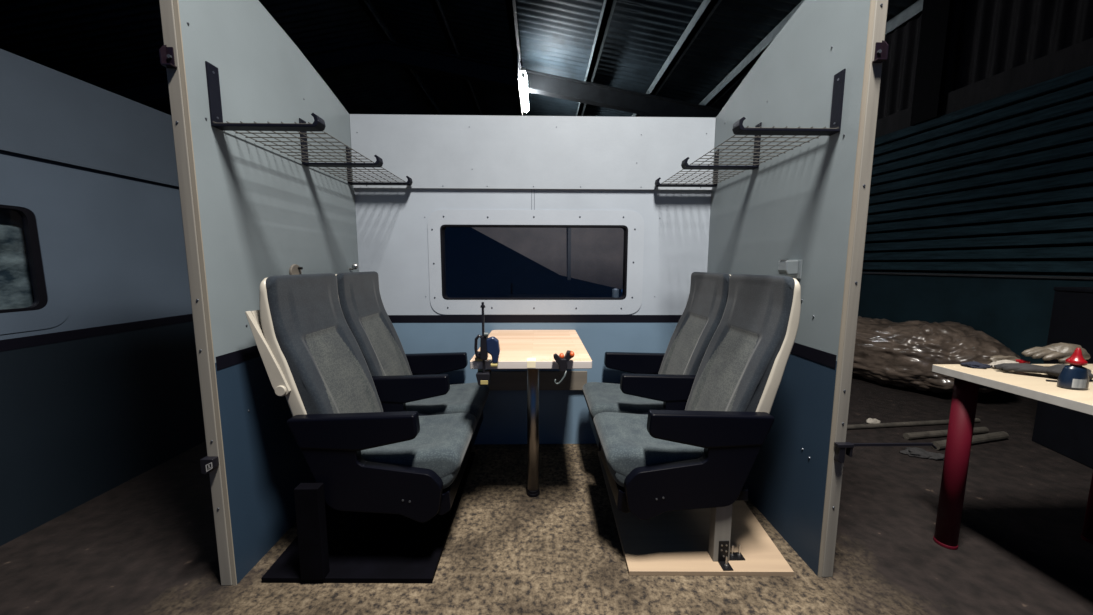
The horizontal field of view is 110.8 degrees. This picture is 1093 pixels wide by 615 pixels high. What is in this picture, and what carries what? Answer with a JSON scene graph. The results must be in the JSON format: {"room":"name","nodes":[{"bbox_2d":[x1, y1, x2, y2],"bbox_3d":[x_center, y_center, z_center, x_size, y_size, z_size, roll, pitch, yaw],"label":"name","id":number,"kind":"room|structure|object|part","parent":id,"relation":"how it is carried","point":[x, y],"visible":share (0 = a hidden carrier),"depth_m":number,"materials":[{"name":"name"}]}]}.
{"room":"workshop","nodes":[
{"label":"workshop","id":0,"kind":"room"},
{"bbox_2d":[0,49,205,545],"bbox_3d":[-2.284,0.007,1.166,0.091,2.031,4.803,0,7,1],"label":"wall","id":1,"kind":"structure","parent":0,"point":[96,400],"depth_m":1.88,"materials":[{"name":"paint"}]},
{"bbox_2d":[0,208,33,309],"bbox_3d":[-2.317,-0.042,1.210,0.042,0.662,1.502,0,7,1],"label":"window pane","id":2,"kind":"object","parent":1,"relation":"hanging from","point":[16,289],"visible":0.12,"depth_m":1.64,"materials":[{"name":"clear glass"}]},
{"bbox_2d":[0,184,68,334],"bbox_3d":[-2.262,-0.155,1.165,0.024,0.617,1.176,0,7,1],"label":"window","id":3,"kind":"structure","parent":1,"relation":"in","point":[38,214],"depth_m":1.67,"materials":[{"name":"paint"}]},
{"bbox_2d":[0,0,435,114],"bbox_3d":[-5.814,-4.431,5.926,5.601,1.044,17.002,0,7,-1],"label":"ceiling","id":4,"kind":"structure","parent":0,"point":[104,44],"depth_m":6.22,"materials":[{"name":"black metal"}]},
{"bbox_2d":[173,0,358,584],"bbox_3d":[-1.139,-0.165,1.781,0.016,2.238,1.087,0,7,-1],"label":"wall","id":5,"kind":"structure","parent":0,"point":[260,212],"depth_m":1.45,"materials":[{"name":"paint"}]},
{"bbox_2d":[159,45,176,67],"bbox_3d":[-1.155,-0.771,1.151,0.030,0.068,0.022,0,7,-1],"label":"metal bracket","id":6,"kind":"object","parent":5,"relation":"attached to","point":[167,60],"visible":1,"depth_m":1.16,"materials":[{"name":"black metal"}]},
{"bbox_3d":[-1.155,-0.740,1.154,0.030,0.005,0.022,0,7,-1],"label":"plate","id":7,"kind":"part","parent":6,"relation":"part of","materials":[{"name":"black metal"}]},
{"bbox_3d":[-1.158,-0.771,1.160,0.024,0.055,0.003,0,7,-1],"label":"plate","id":8,"kind":"part","parent":6,"relation":"part of","materials":[{"name":"black metal"}]},
{"bbox_2d":[159,0,232,585],"bbox_3d":[-1.158,-0.118,1.270,0.040,2.260,0.070,0,7,-1],"label":"trim","id":9,"kind":"structure","parent":5,"relation":"attached to","point":[166,6],"depth_m":1.24,"materials":[{"name":"grey metal"}]},
{"bbox_2d":[200,456,218,474],"bbox_3d":[-1.161,0.545,1.300,0.044,0.056,0.025,0,7,-1],"label":"latch","id":10,"kind":"object","parent":5,"relation":"attached to","point":[208,463],"visible":1,"depth_m":1.29,"materials":[{"name":"black"}]},
{"bbox_2d":[289,264,302,274],"bbox_3d":[-1.118,-0.158,1.692,0.028,0.072,0.072,0,7,-1],"label":"coat hook","id":11,"kind":"object","parent":5,"relation":"attached to","point":[295,269],"visible":0.64,"depth_m":1.68,"materials":[{"name":"beige plastic"}]},
{"bbox_2d":[205,61,412,184],"bbox_3d":[-0.954,-0.764,1.730,0.356,0.204,0.958,0,7,-1],"label":"luggage rack","id":12,"kind":"object","parent":5,"relation":"attached to","point":[212,73],"visible":1,"depth_m":1.42,"materials":[{"name":"black metal"}]},
{"bbox_2d":[349,263,358,269],"bbox_3d":[-1.115,-0.237,2.187,0.053,0.040,0.038,0,7,-1],"label":"coat hook","id":13,"kind":"object","parent":5,"relation":"attached to","point":[355,266],"visible":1,"depth_m":2.18,"materials":[{"name":"silver metal"}]},
{"bbox_2d":[350,114,715,443],"bbox_3d":[-0.074,-0.121,2.362,2.142,2.021,0.093,0,7,-1],"label":"wall","id":14,"kind":"structure","parent":0,"point":[469,162],"depth_m":2.27,"materials":[{"name":"paint"}]},
{"bbox_2d":[428,209,643,314],"bbox_3d":[-0.062,-0.277,2.350,1.314,0.637,0.082,0,7,-1],"label":"window","id":15,"kind":"structure","parent":14,"relation":"in","point":[630,301],"depth_m":2.32,"materials":[{"name":"paint"}]},
{"bbox_2d":[612,288,618,297],"bbox_3d":[0.440,-0.092,2.403,0.044,0.058,0.043,0,7,-1],"label":"tape roll","id":16,"kind":"object","parent":15,"relation":"on","point":[615,292],"visible":1,"depth_m":2.39,"materials":[{"name":"plastic"}]},
{"bbox_2d":[445,227,621,293],"bbox_3d":[-2.922,-3.494,14.267,11.700,6.000,0.050,0,7,-1],"label":"wall","id":17,"kind":"structure","parent":0,"point":[476,263],"depth_m":14.51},
{"bbox_2d":[358,0,442,114],"bbox_3d":[-2.841,-4.793,5.739,0.130,0.150,16.600,0,7,-1],"label":"beam","id":18,"kind":"structure","parent":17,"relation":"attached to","point":[366,5],"depth_m":6.78,"materials":[{"name":"metal"}]},
{"bbox_2d":[430,0,482,114],"bbox_3d":[-1.641,-4.579,5.786,0.130,0.150,16.600,0,7,-1],"label":"beam","id":19,"kind":"structure","parent":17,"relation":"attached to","point":[437,7],"depth_m":6.45,"materials":[{"name":"metal"}]},
{"bbox_2d":[506,0,525,115],"bbox_3d":[-0.492,-4.299,5.840,0.130,0.300,16.600,0,7,-1],"label":"beam","id":20,"kind":"structure","parent":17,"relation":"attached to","point":[510,4],"depth_m":5.71,"materials":[{"name":"metal"}]},
{"bbox_2d":[576,0,616,115],"bbox_3d":[0.819,-4.140,5.883,0.130,0.150,16.600,0,7,-1],"label":"beam","id":21,"kind":"structure","parent":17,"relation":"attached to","point":[608,7],"depth_m":5.76,"materials":[{"name":"metal"}]},
{"bbox_2d":[631,0,721,116],"bbox_3d":[2.017,-3.926,5.930,0.130,0.150,16.600,0,7,-1],"label":"beam","id":22,"kind":"structure","parent":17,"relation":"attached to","point":[707,8],"depth_m":5.46,"materials":[{"name":"metal"}]},
{"bbox_2d":[699,0,803,106],"bbox_3d":[3.066,-3.738,5.972,0.130,0.150,16.600,0,7,-1],"label":"beam","id":23,"kind":"structure","parent":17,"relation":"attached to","point":[749,61],"depth_m":5.80,"materials":[{"name":"metal"}]},
{"bbox_2d":[0,294,1092,614],"bbox_3d":[-0.097,0.583,5.099,18.000,0.001,22.000,0,7,-1],"label":"floor","id":24,"kind":"structure","parent":0,"point":[147,544],"depth_m":1.53,"materials":[{"name":"concrete"}]},
{"bbox_2d":[245,271,488,582],"bbox_3d":[-0.704,0.396,1.816,0.740,1.117,1.020,0,7,-1],"label":"seat","id":25,"kind":"object","parent":24,"relation":"on","point":[385,438],"visible":1,"depth_m":1.45,"materials":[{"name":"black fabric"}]},
{"bbox_2d":[245,310,290,395],"bbox_3d":[-0.999,0.144,1.551,0.133,0.310,0.434,0,7,-1],"label":"tray","id":26,"kind":"object","parent":25,"relation":"on","point":[271,329],"depth_m":1.35,"materials":[{"name":"beige plastic"}]},
{"bbox_3d":[-0.849,0.812,1.368,0.083,0.352,0.040,0,7,-1],"label":"leg","id":27,"kind":"part","parent":25,"relation":"part of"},
{"bbox_3d":[-0.897,0.205,1.587,0.233,0.687,0.440,0,7,-1],"label":"backrest","id":28,"kind":"part","parent":25,"relation":"part of","materials":[{"name":"grey fabric"}]},
{"bbox_3d":[-0.695,0.449,1.370,0.458,0.134,0.050,0,7,-1],"label":"armrest","id":29,"kind":"part","parent":25,"relation":"part of","materials":[{"name":"black plastic"}]},
{"bbox_3d":[-0.751,0.945,1.837,0.648,0.020,0.938,0,7,-1],"label":"board","id":30,"kind":"part","parent":25,"relation":"part of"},
{"bbox_3d":[-0.652,0.600,1.387,0.531,0.391,0.040,0,7,-1],"label":"panel","id":31,"kind":"part","parent":25,"relation":"part of","materials":[{"name":"black plastic"}]},
{"bbox_3d":[-0.906,0.152,2.045,0.233,0.687,0.430,0,7,-1],"label":"backrest","id":32,"kind":"part","parent":25,"relation":"part of","materials":[{"name":"grey fabric"}]},
{"bbox_3d":[-0.661,0.546,1.854,0.531,0.391,0.040,0,7,-1],"label":"panel","id":33,"kind":"part","parent":25,"relation":"part of","materials":[{"name":"black plastic"}]},
{"bbox_3d":[-0.704,0.395,1.837,0.458,0.134,0.050,0,7,-1],"label":"armrest","id":34,"kind":"part","parent":25,"relation":"part of","materials":[{"name":"black plastic"}]},
{"bbox_3d":[-0.581,0.603,1.627,0.500,0.162,0.412,0,7,-1],"label":"seat","id":35,"kind":"part","parent":25,"relation":"part of","materials":[{"name":"grey fabric"}]},
{"bbox_3d":[-0.713,0.342,2.298,0.458,0.134,0.050,0,7,-1],"label":"armrest","id":36,"kind":"part","parent":25,"relation":"part of","materials":[{"name":"black plastic"}]},
{"bbox_3d":[-0.589,0.550,2.089,0.500,0.162,0.410,0,7,-1],"label":"seat","id":37,"kind":"part","parent":25,"relation":"part of","materials":[{"name":"grey fabric"}]},
{"bbox_2d":[470,330,591,496],"bbox_3d":[-0.058,0.557,2.022,0.644,0.752,0.772,0,7,-1],"label":"table","id":38,"kind":"object","parent":24,"relation":"on","point":[516,346],"visible":0.96,"depth_m":1.88,"materials":[{"name":"brown wood"}]},
{"bbox_2d":[474,302,499,385],"bbox_3d":[-0.248,0.150,1.583,0.108,0.350,0.071,0,7,-1],"label":"clamp","id":39,"kind":"object","parent":38,"relation":"attached to","point":[490,345],"visible":1,"depth_m":1.56,"materials":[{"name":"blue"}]},
{"bbox_2d":[527,358,535,367],"bbox_3d":[-0.065,0.238,1.624,0.036,0.029,0.056,0,7,-1],"label":"tape","id":40,"kind":"object","parent":38,"relation":"on","point":[531,362],"visible":1,"depth_m":1.60,"materials":[{"name":"white paper"}]},
{"bbox_3d":[-0.067,0.585,1.878,0.058,0.706,0.058,0,7,-1],"label":"leg","id":41,"kind":"part","parent":38,"relation":"part of","materials":[{"name":"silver metal"}]},
{"bbox_2d":[553,350,573,383],"bbox_3d":[0.072,0.250,1.598,0.088,0.139,0.058,0,7,-1],"label":"clamp","id":42,"kind":"object","parent":38,"relation":"attached to","point":[561,360],"visible":1,"depth_m":1.57,"materials":[{"name":"black plastic"}]},
{"bbox_3d":[0.059,0.293,1.578,0.056,0.059,0.011,-1,7,-9],"label":"wire handle","id":43,"kind":"part","parent":42,"relation":"part of","materials":[{"name":"grey metal"}]},
{"bbox_3d":[0.058,0.231,1.580,0.059,0.077,0.020,0,7,-1],"label":"arm","id":44,"kind":"part","parent":42,"relation":"part of","materials":[{"name":"black plastic"}]},
{"bbox_3d":[0.095,0.203,1.590,0.042,0.040,0.036,0,7,-1],"label":"arm","id":45,"kind":"part","parent":42,"relation":"part of","materials":[{"name":"black"}]},
{"bbox_2d":[471,227,623,288],"bbox_3d":[0.239,-0.084,3.237,2.100,1.750,0.140,0,7,-1],"label":"leaning board","id":46,"kind":"object","parent":24,"relation":"on","point":[594,255],"visible":0.24,"depth_m":3.18,"materials":[{"name":"paint"}]},
{"bbox_2d":[582,272,800,575],"bbox_3d":[0.595,0.395,1.846,0.740,1.117,1.010,0,7,-1],"label":"seat","id":47,"kind":"object","parent":24,"relation":"on","point":[679,439],"visible":1,"depth_m":1.49,"materials":[{"name":"grey fabric"}]},
{"bbox_3d":[0.470,0.550,2.109,0.500,0.162,0.410,0,7,-1],"label":"seat","id":48,"kind":"part","parent":47,"relation":"part of","materials":[{"name":"grey fabric"}]},
{"bbox_3d":[0.585,0.342,2.322,0.458,0.134,0.050,0,7,-1],"label":"armrest","id":49,"kind":"part","parent":47,"relation":"part of","materials":[{"name":"black plastic"}]},
{"bbox_3d":[0.479,0.603,1.647,0.500,0.162,0.412,0,7,-1],"label":"seat","id":50,"kind":"part","parent":47,"relation":"part of","materials":[{"name":"grey fabric"}]},
{"bbox_3d":[0.594,0.395,1.862,0.458,0.134,0.050,0,7,-1],"label":"armrest","id":51,"kind":"part","parent":47,"relation":"part of","materials":[{"name":"black plastic"}]},
{"bbox_3d":[0.550,0.546,1.877,0.531,0.391,0.040,0,7,-1],"label":"panel","id":52,"kind":"part","parent":47,"relation":"part of","materials":[{"name":"black plastic"}]},
{"bbox_3d":[0.559,0.600,1.410,0.531,0.391,0.040,0,7,-1],"label":"panel","id":53,"kind":"part","parent":47,"relation":"part of","materials":[{"name":"black plastic"}]},
{"bbox_3d":[0.788,0.152,2.077,0.233,0.687,0.430,0,7,-1],"label":"backrest","id":54,"kind":"part","parent":47,"relation":"part of","materials":[{"name":"grey fabric"}]},
{"bbox_3d":[0.633,0.946,1.868,0.664,0.018,0.928,0,7,-1],"label":"board","id":55,"kind":"part","parent":47,"relation":"part of","materials":[{"name":"brown wood"}]},
{"bbox_3d":[0.603,0.448,1.395,0.458,0.134,0.050,0,7,-1],"label":"armrest","id":56,"kind":"part","parent":47,"relation":"part of","materials":[{"name":"black plastic"}]},
{"bbox_3d":[0.676,0.841,1.466,0.063,0.282,0.045,0,7,-1],"label":"leg","id":57,"kind":"part","parent":47,"relation":"part of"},
{"bbox_3d":[0.797,0.205,1.619,0.233,0.687,0.440,0,7,-1],"label":"backrest","id":58,"kind":"part","parent":47,"relation":"part of","materials":[{"name":"grey fabric"}]},
{"bbox_2d":[866,418,880,423],"bbox_3d":[2.406,0.836,2.778,0.098,0.033,0.062,2,7,16],"label":"wrapper","id":59,"kind":"object","parent":24,"relation":"on","point":[869,420],"visible":0.82,"depth_m":2.76,"materials":[{"name":"paper"}]},
{"bbox_2d":[847,418,980,429],"bbox_3d":[2.574,0.843,2.723,1.256,0.032,0.032,-1,7,-7],"label":"pole","id":60,"kind":"object","parent":24,"relation":"on","point":[977,420],"visible":0.66,"depth_m":2.71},
{"bbox_2d":[899,447,944,459],"bbox_3d":[2.306,0.888,2.315,0.236,0.033,0.124,3,7,23],"label":"rag","id":61,"kind":"object","parent":24,"relation":"on","point":[915,451],"visible":0.94,"depth_m":2.29,"materials":[{"name":"grey fabric"}]},
{"bbox_2d":[852,316,1020,392],"bbox_3d":[3.424,0.401,3.877,0.869,0.652,1.895,-2,7,-21],"label":"wrapped bundle","id":62,"kind":"object","parent":24,"relation":"on","point":[902,354],"visible":0.56,"depth_m":3.35,"materials":[{"name":"plastic"}]},
{"bbox_2d":[903,427,988,439],"bbox_3d":[2.727,0.856,2.571,0.656,0.042,0.042,-1,7,-9],"label":"pole","id":63,"kind":"object","parent":24,"relation":"on","point":[977,430],"visible":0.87,"depth_m":2.54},
{"bbox_2d":[931,431,1008,449],"bbox_3d":[2.764,0.865,2.457,0.636,0.049,0.049,-1,7,-14],"label":"pole","id":64,"kind":"object","parent":24,"relation":"on","point":[1001,435],"visible":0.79,"depth_m":2.46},
{"bbox_2d":[932,364,1092,549],"bbox_3d":[2.020,0.668,1.097,0.820,0.750,1.050,0,7,-1],"label":"table","id":65,"kind":"object","parent":24,"relation":"on","point":[968,382],"visible":0.98,"depth_m":1.50,"materials":[{"name":"red paint"}]},
{"bbox_3d":[1.671,0.626,1.538,0.068,0.708,0.068,0,7,-1],"label":"leg","id":66,"kind":"part","parent":65,"relation":"part of","materials":[{"name":"red paint"}]},
{"bbox_2d":[960,361,990,368],"bbox_3d":[1.739,0.231,1.524,0.097,0.022,0.068,0,7,-1],"label":"rag","id":67,"kind":"object","parent":65,"relation":"on","point":[977,365],"visible":1,"depth_m":1.51,"materials":[{"name":"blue fabric"}]},
{"bbox_3d":[1.994,0.299,1.552,0.575,0.060,0.030,0,7,-1],"label":"rail","id":68,"kind":"part","parent":65,"relation":"part of","materials":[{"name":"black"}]},
{"bbox_2d":[987,355,1018,368],"bbox_3d":[1.849,0.220,1.522,0.178,0.044,0.084,-1,7,-14],"label":"bundle","id":69,"kind":"object","parent":65,"relation":"on","point":[997,359],"visible":0.59,"depth_m":1.53,"materials":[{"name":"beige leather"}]},
{"bbox_2d":[1015,359,1029,363],"bbox_3d":[1.914,0.227,1.522,0.025,0.030,0.040,0,7,-1],"label":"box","id":70,"kind":"object","parent":65,"relation":"on","point":[1017,360],"visible":0.44,"depth_m":1.51,"materials":[{"name":"red plastic"}]},
{"bbox_2d":[994,363,1092,381],"bbox_3d":[1.842,0.233,1.379,0.249,0.048,0.136,3,7,21],"label":"glove","id":71,"kind":"object","parent":65,"relation":"on","point":[1055,370],"visible":0.56,"depth_m":1.39,"materials":[{"name":"grey fabric"}]},
{"bbox_2d":[1021,343,1090,362],"bbox_3d":[1.984,0.171,1.461,0.206,0.067,0.102,0,7,-1],"label":"glove","id":72,"kind":"object","parent":71,"relation":"on","point":[1060,351],"visible":0.88,"depth_m":1.45,"materials":[{"name":"beige leather"}]},
{"bbox_2d":[1057,348,1088,389],"bbox_3d":[1.766,0.202,1.260,0.078,0.138,0.054,0,7,-1],"label":"glue bottle","id":73,"kind":"object","parent":65,"relation":"on","point":[1074,376],"visible":1,"depth_m":1.25,"materials":[{"name":"blue plastic"}]},
{"bbox_3d":[2.316,0.626,1.550,0.068,0.708,0.068,0,7,-1],"label":"leg","id":74,"kind":"part","parent":65,"relation":"part of","materials":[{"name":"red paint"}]},
{"bbox_2d":[1032,287,1092,468],"bbox_3d":[3.473,0.430,1.988,0.740,1.025,0.773,2,7,15],"label":"storage box","id":75,"kind":"object","parent":24,"relation":"on","point":[1067,432],"visible":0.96,"depth_m":2.29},
{"bbox_3d":[3.474,-0.066,1.931,0.740,0.025,0.773,2,7,15],"label":"lid","id":76,"kind":"part","parent":75,"relation":"part of","materials":[{"name":"black plastic"}]},
{"bbox_2d":[370,0,917,116],"bbox_3d":[1.533,-4.120,6.101,9.101,1.674,17.002,0,7,-1],"label":"ceiling","id":77,"kind":"structure","parent":0,"point":[556,37],"depth_m":6.14,"materials":[{"name":"black metal"}]},
{"bbox_2d":[517,51,528,115],"bbox_3d":[-0.419,-4.086,6.998,0.150,0.482,1.650,0,7,-1],"label":"strip light","id":78,"kind":"object","parent":77,"relation":"hanging from","point":[522,78],"visible":0.92,"depth_m":6.63,"materials":[{"name":"white plastic"}]},
{"bbox_2d":[707,0,874,576],"bbox_3d":[1.013,-0.166,1.822,0.016,2.238,1.087,0,7,-1],"label":"wall","id":79,"kind":"structure","parent":0,"point":[799,203],"depth_m":1.49,"materials":[{"name":"paint"}]},
{"bbox_2d":[655,69,845,186],"bbox_3d":[0.830,-0.764,1.763,0.356,0.204,0.958,0,7,-1],"label":"luggage rack","id":80,"kind":"object","parent":79,"relation":"attached to","point":[758,130],"visible":1,"depth_m":1.49,"materials":[{"name":"black metal"}]},
{"bbox_2d":[778,259,801,278],"bbox_3d":[0.986,-0.158,1.538,0.054,0.076,0.085,0,7,-1],"label":"coat hook","id":81,"kind":"object","parent":79,"relation":"attached to","point":[791,268],"visible":0.94,"depth_m":1.51,"materials":[{"name":"silver metal"}]},
{"bbox_3d":[1.011,-0.157,1.539,0.004,0.075,0.085,0,7,-1],"label":"plate","id":82,"kind":"part","parent":81,"relation":"part of","materials":[{"name":"silver metal"}]},
{"bbox_2d":[822,0,887,576],"bbox_3d":[1.051,-0.118,1.312,0.040,2.260,0.070,0,7,-1],"label":"trim","id":83,"kind":"structure","parent":79,"relation":"attached to","point":[881,6],"depth_m":1.28,"materials":[{"name":"beige wood"}]},
{"bbox_2d":[872,40,888,62],"bbox_3d":[1.052,-0.812,1.188,0.030,0.068,0.022,0,7,-1],"label":"metal bracket","id":84,"kind":"object","parent":79,"relation":"attached to","point":[881,48],"visible":1,"depth_m":1.19,"materials":[{"name":"black metal"}]},
{"bbox_3d":[1.055,-0.811,1.197,0.024,0.055,0.003,0,7,-1],"label":"plate","id":85,"kind":"part","parent":84,"relation":"part of","materials":[{"name":"black metal"}]},
{"bbox_3d":[1.052,-0.780,1.192,0.030,0.005,0.022,0,7,-1],"label":"plate","id":86,"kind":"part","parent":84,"relation":"part of","materials":[{"name":"black metal"}]},
{"bbox_2d":[834,442,936,462],"bbox_3d":[1.209,0.517,1.344,0.364,0.071,0.022,0,7,-1],"label":"bar catch","id":87,"kind":"object","parent":79,"relation":"attached to","point":[839,455],"visible":1,"depth_m":1.34,"materials":[{"name":"black metal"}]},
{"bbox_2d":[858,0,1092,398],"bbox_3d":[3.995,-1.760,5.411,0.167,4.600,14.088,-1,7,-7],"label":"wall","id":88,"kind":"structure","parent":0,"point":[980,206],"depth_m":3.62,"materials":[{"name":"paint"}]},
{"bbox_2d":[105,40,721,117],"bbox_3d":[-1.336,-3.923,7.075,14.400,1.927,0.160,0,7,-1],"label":"beam","id":89,"kind":"structure","parent":88,"relation":"attached to","point":[375,52],"depth_m":7.00,"materials":[{"name":"metal"}]},
{"bbox_2d":[885,0,922,35],"bbox_3d":[4.156,-3.544,6.015,0.130,0.150,16.600,0,7,-1],"label":"beam","id":90,"kind":"structure","parent":88,"relation":"attached to","point":[914,11],"depth_m":4.33,"materials":[{"name":"metal"}]},
{"bbox_3d":[3.985,-2.273,5.352,0.030,0.220,14.077,-1,7,-7],"label":"rail","id":91,"kind":"part","parent":88,"relation":"part of","materials":[{"name":"black metal"}]}
]}

